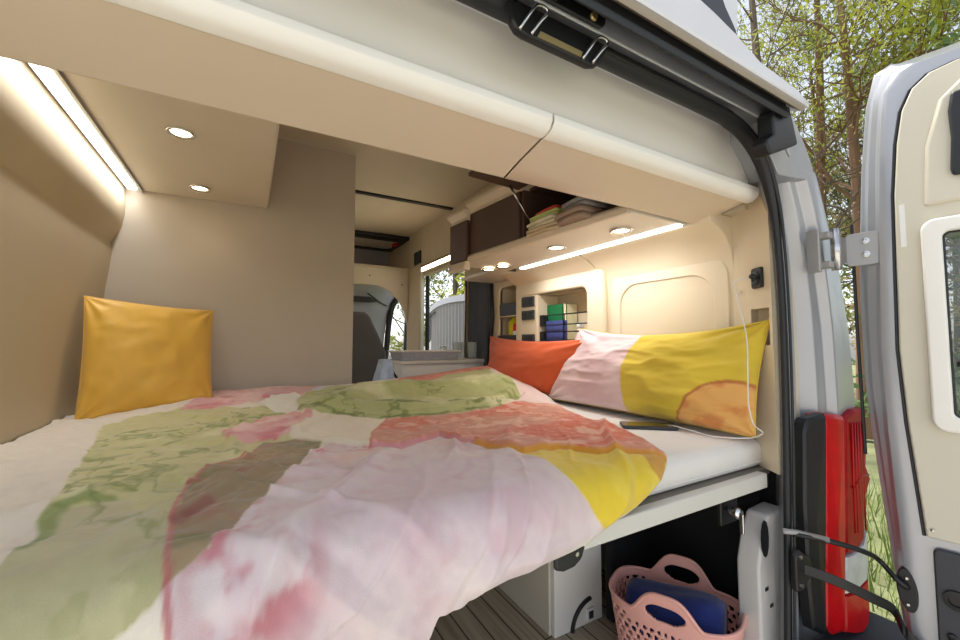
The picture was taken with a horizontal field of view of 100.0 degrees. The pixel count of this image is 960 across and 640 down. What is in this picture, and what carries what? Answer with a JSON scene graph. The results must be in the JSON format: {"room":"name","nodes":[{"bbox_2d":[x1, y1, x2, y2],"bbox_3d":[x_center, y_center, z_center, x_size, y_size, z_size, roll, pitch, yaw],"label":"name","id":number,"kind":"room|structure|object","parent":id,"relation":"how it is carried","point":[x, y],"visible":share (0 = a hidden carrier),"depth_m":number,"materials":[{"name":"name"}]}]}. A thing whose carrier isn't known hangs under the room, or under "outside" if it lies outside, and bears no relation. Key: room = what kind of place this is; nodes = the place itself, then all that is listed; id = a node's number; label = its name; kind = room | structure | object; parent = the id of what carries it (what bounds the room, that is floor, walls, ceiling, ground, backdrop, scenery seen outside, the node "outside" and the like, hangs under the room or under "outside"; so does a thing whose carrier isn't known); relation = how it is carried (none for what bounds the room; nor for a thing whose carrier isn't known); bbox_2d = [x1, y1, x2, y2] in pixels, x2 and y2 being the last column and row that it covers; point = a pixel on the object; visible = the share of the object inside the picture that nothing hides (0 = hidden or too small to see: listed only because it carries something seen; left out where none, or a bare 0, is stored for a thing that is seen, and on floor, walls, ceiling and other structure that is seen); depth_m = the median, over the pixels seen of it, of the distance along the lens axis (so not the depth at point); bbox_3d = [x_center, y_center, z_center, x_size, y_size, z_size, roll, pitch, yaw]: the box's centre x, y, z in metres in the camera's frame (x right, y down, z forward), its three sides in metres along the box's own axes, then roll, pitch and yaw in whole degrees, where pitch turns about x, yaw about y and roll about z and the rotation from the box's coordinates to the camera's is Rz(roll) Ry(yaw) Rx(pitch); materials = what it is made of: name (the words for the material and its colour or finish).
{"room":"vehicle interior","nodes":[
{"label":"vehicle interior","id":0,"kind":"room"},
{"bbox_2d":[0,56,124,443],"bbox_3d":[-1.106,0.014,0.855,0.204,1.870,1.540,2,-4,-30],"label":"wall","id":1,"kind":"structure","parent":0,"point":[62,205],"depth_m":1.06,"materials":[{"name":"beige plastic"}]},
{"bbox_2d":[28,63,279,207],"bbox_3d":[-0.873,-0.704,1.184,0.495,0.358,1.188,2,-4,-30],"label":"overhead cabinet","id":2,"kind":"object","parent":1,"relation":"attached to","point":[231,154],"depth_m":1.19,"materials":[{"name":"beige laminate"}]},
{"bbox_2d":[165,126,195,139],"bbox_3d":[-0.851,-0.531,1.146,0.072,0.007,0.072,2,-4,-30],"label":"recessed light","id":3,"kind":"object","parent":2,"relation":"attached to","point":[175,131],"visible":1,"depth_m":1.14,"materials":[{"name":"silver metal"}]},
{"bbox_2d":[189,184,210,192],"bbox_3d":[-1.081,-0.508,1.556,0.072,0.007,0.072,2,-4,-30],"label":"recessed light","id":4,"kind":"object","parent":2,"relation":"attached to","point":[199,188],"visible":1,"depth_m":1.55,"materials":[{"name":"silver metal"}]},
{"bbox_2d":[104,138,355,391],"bbox_3d":[-1.051,0.081,1.747,0.967,1.840,0.040,2,-4,-30],"label":"wall partition","id":5,"kind":"structure","parent":0,"point":[277,280],"depth_m":1.79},
{"bbox_2d":[354,248,387,265],"bbox_3d":[-1.337,-0.591,3.998,1.000,0.300,0.040,2,-4,-30],"label":"wall","id":6,"kind":"structure","parent":0,"point":[361,256],"depth_m":4.11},
{"bbox_2d":[354,263,408,270],"bbox_3d":[-1.203,-0.449,3.675,0.920,0.020,0.680,2,-4,-30],"label":"trim","id":7,"kind":"structure","parent":6,"relation":"attached to","point":[355,264],"depth_m":3.48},
{"bbox_2d":[354,266,407,325],"bbox_3d":[-1.033,-0.205,3.342,0.900,0.486,0.040,2,-4,-30],"label":"wall","id":8,"kind":"structure","parent":0,"point":[391,280],"depth_m":3.47,"materials":[{"name":"beige plastic"}]},
{"bbox_2d":[278,124,490,236],"bbox_3d":[-0.883,-0.682,2.236,1.960,0.340,3.515,2,-4,-30],"label":"ceiling","id":9,"kind":"structure","parent":0,"point":[378,170],"depth_m":2.43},
{"bbox_2d":[0,0,759,223],"bbox_3d":[-0.040,-0.453,0.729,1.745,0.282,0.169,2,-4,-30],"label":"locker","id":10,"kind":"object","parent":9,"relation":"attached to","point":[442,81],"visible":0.88,"depth_m":0.64,"materials":[{"name":"beige laminate"}]},
{"bbox_2d":[354,230,408,251],"bbox_3d":[-1.012,-0.718,3.730,0.650,0.043,0.560,2,-4,-30],"label":"ceiling vent","id":11,"kind":"object","parent":9,"relation":"in","point":[366,240],"visible":0.52,"depth_m":3.67,"materials":[{"name":"black plastic"}]},
{"bbox_2d":[354,237,396,248],"bbox_3d":[-1.032,-0.723,3.753,0.480,0.005,0.340,2,-4,-30],"label":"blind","id":12,"kind":"object","parent":11,"relation":"hanging from","point":[360,242],"depth_m":3.78,"materials":[{"name":"beige fabric"}]},
{"bbox_2d":[355,190,452,209],"bbox_3d":[-0.461,-0.797,2.712,0.963,0.013,0.040,2,-4,-30],"label":"trim","id":13,"kind":"structure","parent":9,"relation":"attached to","point":[356,191],"depth_m":2.67,"materials":[{"name":"black plastic"}]},
{"bbox_2d":[429,568,628,639],"bbox_3d":[-0.904,1.061,2.334,2.040,0.050,4.150,2,-4,-30],"label":"floor","id":14,"kind":"structure","parent":0,"point":[493,615],"depth_m":1.29,"materials":[{"name":"brown wood"}]},
{"bbox_2d":[352,312,385,383],"bbox_3d":[-0.983,0.506,3.128,0.515,1.150,0.450,2,-4,-30],"label":"seat","id":15,"kind":"object","parent":14,"relation":"on","point":[368,348],"visible":0.23,"depth_m":3.14,"materials":[{"name":"black fabric"}]},
{"bbox_2d":[393,358,483,377],"bbox_3d":[-0.263,0.636,2.396,0.540,0.805,0.280,2,-4,-30],"label":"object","id":16,"kind":"object","parent":14,"relation":"on","point":[407,368],"visible":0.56,"depth_m":2.27,"materials":[{"name":"laminate"}]},
{"bbox_2d":[373,359,397,380],"bbox_3d":[-0.516,0.380,2.112,0.167,0.345,0.103,2,-4,-30],"label":"cloth bag","id":17,"kind":"object","parent":16,"relation":"hanging from","point":[384,369],"visible":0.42,"depth_m":2.09,"materials":[{"name":"grey fabric"}]},
{"bbox_2d":[388,350,460,360],"bbox_3d":[-0.324,0.204,2.352,0.375,0.052,0.210,2,-4,-30],"label":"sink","id":18,"kind":"object","parent":16,"relation":"on","point":[402,355],"visible":1,"depth_m":2.27,"materials":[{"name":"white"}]},
{"bbox_2d":[393,358,483,364],"bbox_3d":[-0.263,0.245,2.419,0.540,0.020,0.280,2,-4,-30],"label":"countertop","id":19,"kind":"structure","parent":16,"relation":"on","point":[459,360],"depth_m":2.28,"materials":[{"name":"grey"}]},
{"bbox_2d":[498,544,601,637],"bbox_3d":[0.130,0.723,1.612,0.209,0.553,0.760,2,-4,-30],"label":"base cabinet","id":20,"kind":"object","parent":14,"relation":"on","point":[560,603],"visible":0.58,"depth_m":1.29,"materials":[{"name":"laminate"}]},
{"bbox_2d":[586,606,593,621],"bbox_3d":[0.354,0.945,1.296,0.032,0.038,0.008,2,-4,-30],"label":"switch plate","id":21,"kind":"object","parent":20,"relation":"attached to","point":[589,609],"depth_m":1.29,"materials":[{"name":"grey plastic"}]},
{"bbox_2d":[550,465,769,571],"bbox_3d":[-0.310,0.468,1.261,1.735,0.121,1.458,2,-4,-30],"label":"platform","id":22,"kind":"object","parent":20,"relation":"on","point":[659,508],"depth_m":0.89,"materials":[{"name":"white laminate"}]},
{"bbox_2d":[553,400,760,495],"bbox_3d":[-0.322,0.372,1.290,1.740,0.074,1.419,2,-4,-30],"label":"mattress","id":23,"kind":"object","parent":22,"relation":"on","point":[692,457],"visible":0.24,"depth_m":1.04,"materials":[{"name":"white fabric"}]},
{"bbox_2d":[0,366,666,639],"bbox_3d":[-0.308,0.395,1.228,1.718,0.396,1.478,2,-4,-30],"label":"duvet","id":24,"kind":"object","parent":23,"relation":"on","point":[379,509],"visible":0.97,"depth_m":0.62,"materials":[{"name":"fabric"}]},
{"bbox_2d":[74,295,213,419],"bbox_3d":[-1.140,0.128,1.417,0.153,0.403,0.400,-2,-4,36],"label":"cushion","id":25,"kind":"object","parent":24,"relation":"on","point":[135,355],"visible":0.84,"depth_m":1.35,"materials":[{"name":"yellow fabric"}]},
{"bbox_2d":[488,336,581,393],"bbox_3d":[0.253,0.208,1.911,0.136,0.279,0.890,2,-4,-30],"label":"cushion","id":26,"kind":"object","parent":23,"relation":"on","point":[537,364],"visible":0.6,"depth_m":1.85,"materials":[{"name":"orange fabric"}]},
{"bbox_2d":[619,421,678,430],"bbox_3d":[0.519,0.326,1.244,0.160,0.009,0.076,-1,-3,11],"label":"smartphone","id":27,"kind":"object","parent":23,"relation":"on","point":[625,424],"visible":0.93,"depth_m":1.22,"materials":[{"name":"grey plastic"}]},
{"bbox_2d":[548,320,769,436],"bbox_3d":[0.528,0.174,1.433,0.132,0.311,0.885,2,-4,-29],"label":"pillow","id":28,"kind":"object","parent":23,"relation":"on","point":[699,378],"visible":0.96,"depth_m":1.23,"materials":[{"name":"fabric"}]},
{"bbox_2d":[668,274,762,438],"bbox_3d":[0.649,0.100,1.144,0.119,0.437,0.280,2,-4,-30],"label":"charging cable","id":29,"kind":"object","parent":23,"relation":"on","point":[751,276],"visible":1,"depth_m":1.06,"materials":[{"name":"white plastic"}]},
{"bbox_2d":[609,554,746,639],"bbox_3d":[0.524,0.824,1.084,0.329,0.272,0.239,-2,-4,36],"label":"laundry basket","id":30,"kind":"object","parent":14,"relation":"on","point":[636,612],"visible":0.77,"depth_m":1.06,"materials":[{"name":"pink plastic"}]},
{"bbox_2d":[623,578,727,639],"bbox_3d":[0.524,0.797,1.086,0.236,0.161,0.153,-2,-4,36],"label":"rolled towel","id":31,"kind":"object","parent":30,"relation":"in","point":[709,611],"visible":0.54,"depth_m":1.04,"materials":[{"name":"blue fabric"}]},
{"bbox_2d":[605,489,761,633],"bbox_3d":[0.600,0.702,1.225,0.223,0.540,0.380,2,-4,-30],"label":"wall","id":32,"kind":"structure","parent":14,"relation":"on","point":[697,536],"depth_m":1.28,"materials":[{"name":"black carpet"}]},
{"bbox_2d":[387,183,747,349],"bbox_3d":[-0.092,0.125,2.650,0.070,1.855,3.500,2,-4,-30],"label":"wall","id":33,"kind":"structure","parent":0,"point":[433,240],"depth_m":3.32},
{"bbox_2d":[414,250,420,265],"bbox_3d":[-0.529,-0.524,3.412,0.012,0.110,0.150,2,-4,-30],"label":"wall speaker","id":34,"kind":"object","parent":33,"relation":"attached to","point":[417,256],"visible":1,"depth_m":3.39,"materials":[{"name":"black plastic"}]},
{"bbox_2d":[420,272,423,349],"bbox_3d":[-0.473,0.344,3.282,0.025,1.490,0.025,2,-4,-30],"label":"trim","id":35,"kind":"structure","parent":33,"relation":"attached to","point":[422,276],"depth_m":3.29,"materials":[{"name":"white"}]},
{"bbox_2d":[425,276,429,349],"bbox_3d":[-0.430,0.344,3.272,0.030,1.490,0.035,2,-4,-30],"label":"trim","id":36,"kind":"structure","parent":33,"relation":"attached to","point":[427,299],"depth_m":3.28,"materials":[{"name":"black rubber"}]},
{"bbox_2d":[421,255,449,272],"bbox_3d":[-0.309,-0.423,3.007,0.030,0.040,0.640,2,-4,-30],"label":"light strip","id":37,"kind":"object","parent":33,"relation":"attached to","point":[445,260],"visible":0.64,"depth_m":3.02,"materials":[{"name":"beige plastic"}]},
{"bbox_2d":[423,253,449,276],"bbox_3d":[-0.281,-0.426,3.035,0.050,0.100,0.700,2,-4,-30],"label":"trim","id":38,"kind":"structure","parent":33,"relation":"attached to","point":[445,266],"depth_m":3.08,"materials":[{"name":"white plastic"}]},
{"bbox_2d":[737,502,778,639],"bbox_3d":[0.729,0.726,1.034,0.140,0.470,0.056,2,-4,-30],"label":"trim","id":39,"kind":"structure","parent":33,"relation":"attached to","point":[758,551],"depth_m":1.01,"materials":[{"name":"grey plastic"}]},
{"bbox_2d":[465,214,737,569],"bbox_3d":[0.330,0.337,1.933,0.255,1.350,1.740,2,-4,-30],"label":"wall","id":40,"kind":"structure","parent":0,"point":[678,280],"depth_m":1.45,"materials":[{"name":"beige plastic"}]},
{"bbox_2d":[464,281,493,365],"bbox_3d":[-0.010,0.004,2.496,0.036,0.582,0.367,2,-4,-30],"label":"door curtain","id":41,"kind":"object","parent":40,"relation":"hanging from","point":[479,296],"visible":0.77,"depth_m":2.50,"materials":[{"name":"brown fabric"}]},
{"bbox_2d":[498,335,515,339],"bbox_3d":[0.204,0.107,2.255,0.128,0.045,0.188,2,-4,-30],"label":"shelf","id":42,"kind":"object","parent":40,"relation":"attached to","point":[511,337],"visible":0.31,"depth_m":2.21,"materials":[{"name":"black plastic"}]},
{"bbox_2d":[508,317,515,334],"bbox_3d":[0.197,0.047,2.260,0.076,0.134,0.076,2,-4,-30],"label":"bottle","id":43,"kind":"object","parent":42,"relation":"on","point":[512,322],"visible":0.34,"depth_m":2.24,"materials":[{"name":"yellow plastic"}]},
{"bbox_2d":[513,324,515,334],"bbox_3d":[0.210,0.065,2.194,0.063,0.090,0.063,2,-4,-30],"label":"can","id":44,"kind":"object","parent":42,"relation":"on","point":[514,325],"visible":0.23,"depth_m":2.18,"materials":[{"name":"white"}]},
{"bbox_2d":[499,302,515,317],"bbox_3d":[0.207,-0.054,2.266,0.122,0.076,0.188,2,-4,-30],"label":"box","id":45,"kind":"object","parent":40,"relation":"attached to","point":[508,310],"visible":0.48,"depth_m":2.24,"materials":[{"name":"grey plastic"}]},
{"bbox_2d":[521,295,557,340],"bbox_3d":[0.301,0.049,2.064,0.153,0.340,0.137,2,-4,-30],"label":"control panel","id":46,"kind":"object","parent":40,"relation":"attached to","point":[532,307],"visible":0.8,"depth_m":2.01,"materials":[{"name":"beige plastic"}]},
{"bbox_2d":[521,296,534,306],"bbox_3d":[0.243,-0.092,2.037,0.012,0.050,0.100,2,-4,-30],"label":"switch","id":47,"kind":"object","parent":46,"relation":"attached to","point":[528,301],"depth_m":2.03,"materials":[{"name":"black plastic"}]},
{"bbox_2d":[522,334,534,340],"bbox_3d":[0.243,0.096,2.027,0.012,0.049,0.100,2,-4,-30],"label":"switch","id":48,"kind":"object","parent":46,"relation":"attached to","point":[525,337],"depth_m":2.01,"materials":[{"name":"black plastic"}]},
{"bbox_2d":[522,310,534,319],"bbox_3d":[0.243,-0.025,2.034,0.012,0.047,0.100,2,-4,-30],"label":"switch","id":49,"kind":"object","parent":46,"relation":"attached to","point":[526,314],"depth_m":2.02,"materials":[{"name":"black plastic"}]},
{"bbox_2d":[540,311,586,340],"bbox_3d":[0.388,0.033,1.850,0.034,0.126,0.333,2,-4,-30],"label":"wire rack","id":50,"kind":"object","parent":40,"relation":"attached to","point":[543,318],"visible":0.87,"depth_m":1.90,"materials":[{"name":"black metal"}]},
{"bbox_2d":[547,304,562,320],"bbox_3d":[0.393,0.050,1.971,0.065,0.248,0.115,2,-4,-30],"label":"book","id":51,"kind":"object","parent":50,"relation":"in","point":[557,308],"visible":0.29,"depth_m":1.96,"materials":[{"name":"green paper"}]},
{"bbox_2d":[545,320,566,339],"bbox_3d":[0.363,0.087,1.921,0.024,0.168,0.130,2,-4,-30],"label":"book","id":52,"kind":"object","parent":50,"relation":"in","point":[557,335],"visible":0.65,"depth_m":1.90,"materials":[{"name":"blue paper"}]},
{"bbox_2d":[563,304,576,338],"bbox_3d":[0.428,0.048,1.909,0.065,0.245,0.022,2,-4,-30],"label":"book","id":53,"kind":"object","parent":50,"relation":"in","point":[567,308],"visible":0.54,"depth_m":1.90,"materials":[{"name":"beige paper"}]},
{"bbox_2d":[575,324,583,338],"bbox_3d":[0.450,0.089,1.803,0.044,0.150,0.044,2,-4,-30],"label":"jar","id":54,"kind":"object","parent":50,"relation":"in","point":[579,326],"visible":0.3,"depth_m":1.79,"materials":[{"name":"white"}]},
{"bbox_2d":[447,170,686,282],"bbox_3d":[0.134,-0.360,1.667,0.610,0.286,1.278,2,-4,-30],"label":"locker","id":55,"kind":"object","parent":40,"relation":"attached to","point":[491,232],"depth_m":1.50,"materials":[{"name":"beige laminate"}]},
{"bbox_2d":[481,268,495,271],"bbox_3d":[0.041,-0.235,1.882,0.072,0.007,0.072,2,-4,-30],"label":"recessed light","id":56,"kind":"object","parent":55,"relation":"attached to","point":[482,269],"visible":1,"depth_m":1.88,"materials":[{"name":"silver metal"}]},
{"bbox_2d":[495,264,510,267],"bbox_3d":[0.104,-0.240,1.803,0.072,0.007,0.072,2,-4,-30],"label":"recessed light","id":57,"kind":"object","parent":55,"relation":"attached to","point":[500,265],"visible":1,"depth_m":1.79,"materials":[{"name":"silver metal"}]},
{"bbox_2d":[526,221,559,237],"bbox_3d":[0.263,-0.298,1.378,0.164,0.026,0.150,2,-4,-35],"label":"folded towel","id":58,"kind":"object","parent":55,"relation":"in","point":[552,225],"visible":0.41,"depth_m":1.32,"materials":[{"name":"beige fabric"}]},
{"bbox_2d":[526,213,556,229],"bbox_3d":[0.264,-0.323,1.381,0.168,0.028,0.157,2,-4,-30],"label":"folded towel","id":59,"kind":"object","parent":58,"relation":"on","point":[551,217],"visible":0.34,"depth_m":1.32,"materials":[{"name":"beige fabric"}]},
{"bbox_2d":[529,207,562,222],"bbox_3d":[0.268,-0.345,1.378,0.158,0.020,0.147,2,-4,-30],"label":"folded towel","id":60,"kind":"object","parent":59,"relation":"on","point":[557,210],"visible":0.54,"depth_m":1.32,"materials":[{"name":"green fabric"}]},
{"bbox_2d":[535,205,561,215],"bbox_3d":[0.269,-0.361,1.368,0.131,0.014,0.110,2,-4,-30],"label":"folded towel","id":61,"kind":"object","parent":60,"relation":"on","point":[552,206],"visible":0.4,"depth_m":1.31,"materials":[{"name":"red fabric"}]},
{"bbox_2d":[546,245,565,250],"bbox_3d":[0.278,-0.262,1.469,0.072,0.007,0.072,2,-4,-30],"label":"recessed light","id":62,"kind":"object","parent":55,"relation":"attached to","point":[553,247],"visible":1,"depth_m":1.46,"materials":[{"name":"silver metal"}]},
{"bbox_2d":[556,204,604,226],"bbox_3d":[0.334,-0.312,1.246,0.177,0.038,0.110,2,-4,-30],"label":"folded blanket","id":63,"kind":"object","parent":55,"relation":"in","point":[579,212],"visible":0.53,"depth_m":1.19,"materials":[{"name":"brown fabric"}]},
{"bbox_2d":[562,196,616,210],"bbox_3d":[0.338,-0.345,1.239,0.156,0.029,0.100,2,-4,-30],"label":"folded blanket","id":64,"kind":"object","parent":63,"relation":"on","point":[578,200],"visible":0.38,"depth_m":1.19,"materials":[{"name":"grey fabric"}]},
{"bbox_2d":[609,227,632,234],"bbox_3d":[0.436,-0.275,1.245,0.072,0.007,0.072,2,-4,-30],"label":"recessed light","id":65,"kind":"object","parent":55,"relation":"attached to","point":[620,230],"visible":1,"depth_m":1.24,"materials":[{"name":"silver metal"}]},
{"bbox_2d":[388,0,905,639],"bbox_3d":[-0.947,0.340,2.597,2.149,2.120,4.764,2,-4,-30],"label":"camper van","id":66,"kind":"object","parent":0,"point":[690,55],"visible":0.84,"depth_m":0.99,"materials":[{"name":"silver metal"}]},
{"bbox_2d":[353,284,406,358],"bbox_3d":[-1.065,0.102,3.936,0.850,0.950,0.108,2,-4,-30],"label":"door","id":67,"kind":"structure","parent":66,"relation":"attached to","point":[375,301],"depth_m":3.97,"materials":[{"name":"beige plastic"}]},
{"bbox_2d":[781,528,918,612],"bbox_3d":[0.855,0.578,0.947,0.297,0.181,0.052,0,-3,4],"label":"door hinge","id":68,"kind":"object","parent":66,"relation":"attached to","point":[907,590],"depth_m":0.93,"materials":[{"name":"black metal"}]},
{"bbox_2d":[790,548,918,639],"bbox_3d":[0.867,0.657,0.940,0.274,0.237,0.059,0,-3,8],"label":"door hinge","id":69,"kind":"object","parent":66,"relation":"attached to","point":[802,569],"depth_m":0.93,"materials":[{"name":"black metal"}]},
{"bbox_2d":[806,42,959,639],"bbox_3d":[1.189,0.312,0.733,0.144,1.961,0.883,3,-5,-43],"label":"door","id":70,"kind":"structure","parent":66,"relation":"attached to","point":[910,172],"depth_m":0.93,"materials":[{"name":"silver metal"}]},
{"bbox_2d":[732,195,799,474],"bbox_3d":[0.777,-0.073,1.140,0.126,0.943,0.140,2,-4,-30],"label":"wall panel","id":71,"kind":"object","parent":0,"point":[752,241],"depth_m":1.09,"materials":[{"name":"beige plastic"}]},
{"bbox_2d":[751,267,763,288],"bbox_3d":[0.757,-0.115,1.102,0.017,0.056,0.044,0,-3,4],"label":"power socket","id":72,"kind":"object","parent":71,"relation":"attached to","point":[759,283],"visible":0.85,"depth_m":1.09,"materials":[{"name":"black plastic"}]},
{"bbox_2d":[762,471,775,504],"bbox_3d":[0.478,0.675,1.710,0.040,0.650,1.440,2,-4,-30],"label":"wall","id":73,"kind":"structure","parent":0,"point":[769,493],"depth_m":1.11,"materials":[{"name":"black carpet"}]},
{"label":"outside","id":74,"kind":"structure","parent":0,"visible":0},
{"bbox_2d":[852,364,902,622],"bbox_3d":[2.493,2.466,15.697,60.000,0.361,55.000,2,-4,-30],"label":"ground","id":75,"kind":"structure","parent":74,"point":[871,462],"depth_m":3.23,"materials":[{"name":"green plant"}]},
{"bbox_2d":[390,277,436,349],"bbox_3d":[-3.132,-2.218,16.030,7.374,9.487,8.347,2,-4,-30],"label":"tree","id":76,"kind":"object","parent":75,"relation":"on","point":[400,344],"visible":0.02,"depth_m":13.20,"materials":[{"name":"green plant"}]},
{"bbox_2d":[393,269,464,322],"bbox_3d":[-0.259,-2.484,15.447,7.870,9.953,7.814,-3,-4,38],"label":"tree","id":77,"kind":"object","parent":75,"relation":"on","point":[438,297],"visible":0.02,"depth_m":15.46,"materials":[{"name":"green plant"}]},
{"bbox_2d":[424,273,460,306],"bbox_3d":[0.235,-2.586,19.189,8.159,10.584,9.496,2,-4,-34],"label":"tree","id":78,"kind":"object","parent":75,"relation":"on","point":[439,273],"visible":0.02,"depth_m":19.95,"materials":[{"name":"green plant"}]},
{"bbox_2d":[424,271,464,299],"bbox_3d":[-0.419,-2.357,13.392,5.163,9.463,8.516,2,-4,-34],"label":"tree","id":79,"kind":"object","parent":75,"relation":"on","point":[456,277],"visible":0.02,"depth_m":13.05,"materials":[{"name":"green plant"}]},
{"bbox_2d":[736,0,867,230],"bbox_3d":[4.424,-2.861,6.533,2.968,9.676,3.710,2,-4,-36],"label":"tree","id":80,"kind":"object","parent":75,"relation":"on","point":[753,18],"visible":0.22,"depth_m":5.90,"materials":[{"name":"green plant"}]},
{"bbox_2d":[736,0,959,223],"bbox_3d":[7.142,-3.738,8.420,5.558,11.649,5.194,2,-4,-30],"label":"tree","id":81,"kind":"object","parent":75,"relation":"on","point":[817,51],"visible":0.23,"depth_m":7.34,"materials":[{"name":"green plant"}]},
{"bbox_2d":[737,0,959,439],"bbox_3d":[5.909,-3.751,7.130,5.402,11.520,5.830,-1,-4,21],"label":"tree","id":82,"kind":"object","parent":75,"relation":"on","point":[855,153],"visible":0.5,"depth_m":6.35,"materials":[{"name":"green plant"}]},
{"bbox_2d":[763,5,959,307],"bbox_3d":[9.106,-3.110,9.155,5.368,10.473,5.856,1,-3,-16],"label":"tree","id":83,"kind":"object","parent":75,"relation":"on","point":[802,43],"visible":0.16,"depth_m":9.84,"materials":[{"name":"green plant"}]},
{"bbox_2d":[807,140,957,336],"bbox_3d":[9.469,-1.575,11.412,7.040,7.674,5.379,3,-4,-39],"label":"tree","id":84,"kind":"object","parent":75,"relation":"on","point":[810,155],"visible":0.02,"depth_m":9.89,"materials":[{"name":"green plant"}]},
{"bbox_2d":[807,36,959,366],"bbox_3d":[8.916,-2.077,8.823,5.247,8.372,4.593,2,-4,-30],"label":"tree","id":85,"kind":"object","parent":75,"relation":"on","point":[955,306],"visible":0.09,"depth_m":8.20,"materials":[{"name":"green plant"}]},
{"bbox_2d":[809,0,959,414],"bbox_3d":[9.902,-4.104,8.760,6.098,12.414,5.328,-2,-4,36],"label":"tree","id":86,"kind":"object","parent":75,"relation":"on","point":[956,285],"visible":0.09,"depth_m":8.53,"materials":[{"name":"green plant"}]},
{"bbox_2d":[815,0,959,247],"bbox_3d":[8.459,-3.721,6.832,6.952,11.426,7.548,2,-4,-30],"label":"tree","id":87,"kind":"object","parent":75,"relation":"on","point":[910,12],"visible":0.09,"depth_m":7.51,"materials":[{"name":"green plant"}]},
{"bbox_2d":[843,0,959,416],"bbox_3d":[7.306,-2.009,3.851,6.259,7.674,7.406,1,-3,-15],"label":"tree","id":88,"kind":"object","parent":75,"relation":"on","point":[931,22],"visible":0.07,"depth_m":4.70,"materials":[{"name":"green plant"}]},
{"bbox_2d":[894,0,959,412],"bbox_3d":[10.787,-3.382,6.306,7.145,10.691,11.382,-3,-4,41],"label":"tree","id":89,"kind":"object","parent":75,"relation":"on","point":[957,4],"visible":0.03,"depth_m":8.43,"materials":[{"name":"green plant"}]},
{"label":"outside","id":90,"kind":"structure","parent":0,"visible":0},
{"bbox_2d":[429,294,464,357],"bbox_3d":[-0.290,0.318,4.947,0.112,1.235,1.700,2,-4,-30],"label":"screen","id":91,"kind":"object","parent":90,"point":[447,315],"visible":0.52,"depth_m":5.13,"materials":[{"name":"grey plastic"}]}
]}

